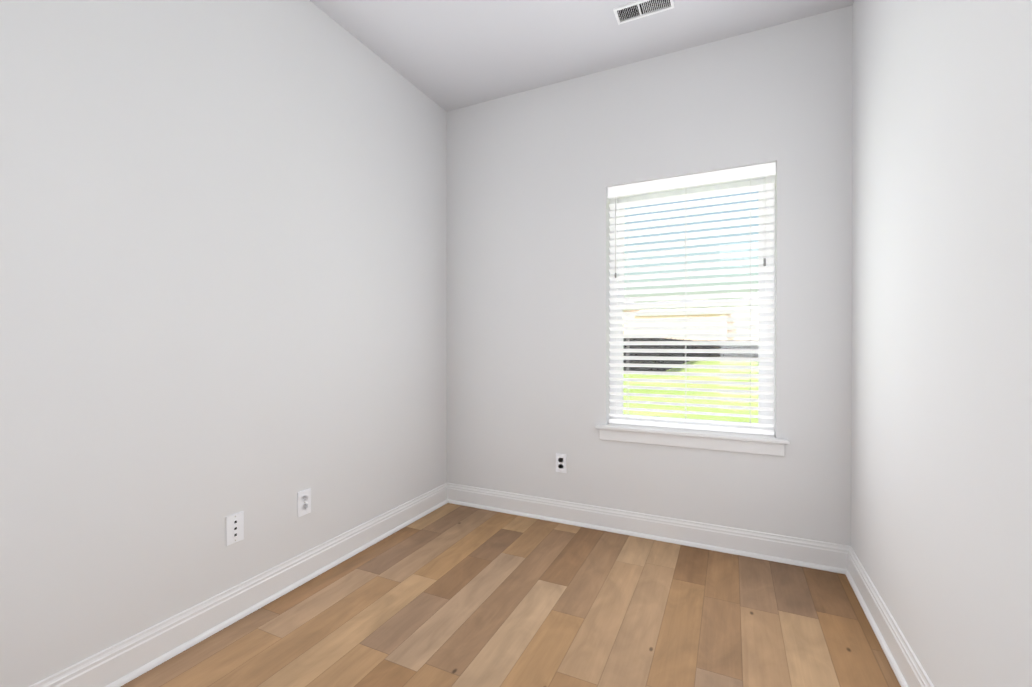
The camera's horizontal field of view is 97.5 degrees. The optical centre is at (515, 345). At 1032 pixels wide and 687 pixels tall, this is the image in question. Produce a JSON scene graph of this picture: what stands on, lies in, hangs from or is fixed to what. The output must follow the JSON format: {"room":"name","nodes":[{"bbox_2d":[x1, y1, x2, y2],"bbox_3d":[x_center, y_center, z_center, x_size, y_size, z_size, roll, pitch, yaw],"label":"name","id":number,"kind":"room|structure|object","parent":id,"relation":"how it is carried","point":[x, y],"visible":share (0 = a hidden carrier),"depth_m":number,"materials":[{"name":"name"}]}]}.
{"room":"empty room","nodes":[
{"label":"empty room","id":0,"kind":"room"},
{"bbox_2d":[0,0,446,686],"bbox_3d":[-1.093,-0.269,2.057,0.120,2.740,2.965,0,0,25],"label":"wall","id":1,"kind":"structure","parent":0,"point":[222,260],"depth_m":1.70,"materials":[{"name":"paint"}]},
{"bbox_2d":[226,511,243,545],"bbox_3d":[-1.133,0.737,1.827,0.008,0.115,0.070,0,0,25],"label":"outlet","id":2,"kind":"object","parent":1,"relation":"attached to","point":[234,528],"visible":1,"depth_m":1.82,"materials":[{"name":"white plastic"}]},
{"bbox_2d":[29,483,448,686],"bbox_3d":[-1.047,1.036,1.987,0.027,0.131,2.660,0,0,25],"label":"baseboard","id":3,"kind":"structure","parent":1,"relation":"attached to","point":[123,662],"depth_m":1.79,"materials":[{"name":"white paint"}]},
{"bbox_2d":[297,488,310,516],"bbox_3d":[-0.992,0.736,2.124,0.007,0.115,0.070,0,0,25],"label":"outlet","id":4,"kind":"object","parent":1,"relation":"attached to","point":[304,501],"visible":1,"depth_m":2.12,"materials":[{"name":"white plastic"}]},
{"bbox_2d":[121,503,900,686],"bbox_3d":[-0.310,1.156,0.849,2.575,0.100,4.485,0,0,25],"label":"floor","id":5,"kind":"structure","parent":0,"point":[450,595],"depth_m":1.81,"materials":[{"name":"brown wood"}]},
{"bbox_2d":[310,0,853,111],"bbox_3d":[-0.310,-1.694,0.838,2.575,0.120,4.485,0,0,25],"label":"ceiling","id":6,"kind":"structure","parent":0,"point":[447,55],"depth_m":2.38,"materials":[{"name":"paint"}]},
{"bbox_2d":[613,0,673,24],"bbox_3d":[0.618,-1.634,2.193,0.270,0.011,0.112,0,0,25],"label":"ceiling vent","id":7,"kind":"object","parent":6,"relation":"in","point":[632,11],"visible":1,"depth_m":2.20,"materials":[{"name":"white metal"}]},
{"bbox_2d":[447,5,852,545],"bbox_3d":[0.610,-0.272,2.778,2.575,2.740,0.200,0,0,25],"label":"wall","id":8,"kind":"structure","parent":0,"point":[533,175],"depth_m":2.64,"materials":[{"name":"paint"}]},
{"bbox_2d":[556,453,566,472],"bbox_3d":[0.281,0.733,2.824,0.070,0.115,0.007,0,0,25],"label":"outlet","id":9,"kind":"object","parent":8,"relation":"attached to","point":[561,463],"visible":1,"depth_m":2.82,"materials":[{"name":"white plastic"}]},
{"bbox_2d":[449,483,840,572],"bbox_3d":[0.549,1.033,2.687,2.250,0.131,0.027,0,0,25],"label":"baseboard","id":10,"kind":"structure","parent":8,"relation":"attached to","point":[826,556],"depth_m":2.55,"materials":[{"name":"white paint"}]},
{"bbox_2d":[599,162,783,455],"bbox_3d":[0.987,-0.238,2.618,1.066,1.605,0.266,0,0,25],"label":"window","id":11,"kind":"structure","parent":8,"relation":"in","point":[760,178],"depth_m":2.54,"materials":[{"name":"white plastic"}]},
{"bbox_2d":[595,423,789,444],"bbox_3d":[0.950,0.485,2.543,0.996,0.022,0.138,0,0,25],"label":"window sill","id":12,"kind":"structure","parent":8,"relation":"attached to","point":[701,433],"depth_m":2.48,"materials":[{"name":"white paint"}]},
{"bbox_2d":[851,0,1031,686],"bbox_3d":[0.798,-0.262,0.316,0.120,2.740,4.485,0,0,25],"label":"wall","id":13,"kind":"structure","parent":0,"point":[941,459],"depth_m":1.23,"materials":[{"name":"paint"}]},
{"bbox_2d":[841,544,933,686],"bbox_3d":[1.038,1.040,0.997,0.027,0.131,2.660,0,0,25],"label":"baseboard","id":14,"kind":"structure","parent":13,"relation":"attached to","point":[909,672],"depth_m":1.66,"materials":[{"name":"white paint"}]},
{"label":"outside","id":15,"kind":"structure","parent":0,"visible":0},
{"bbox_2d":[623,356,757,422],"bbox_3d":[46.343,1.253,101.734,300.000,0.200,221.800,0,0,25],"label":"lawn","id":16,"kind":"structure","parent":15,"point":[696,401],"depth_m":14.20,"materials":[{"name":"green plant"}]},
{"bbox_2d":[624,338,757,371],"bbox_3d":[13.033,0.460,31.643,80.156,1.940,21.156,0,0,25],"label":"fence","id":17,"kind":"object","parent":16,"relation":"on","point":[678,354],"depth_m":27.25,"materials":[{"name":"black"}]},
{"bbox_2d":[624,297,757,355],"bbox_3d":[30.785,-3.101,64.158,100.940,8.800,13.800,0,0,25],"label":"houses","id":18,"kind":"structure","parent":16,"relation":"on","point":[696,324],"depth_m":60.40,"materials":[{"name":"white"}]}
]}

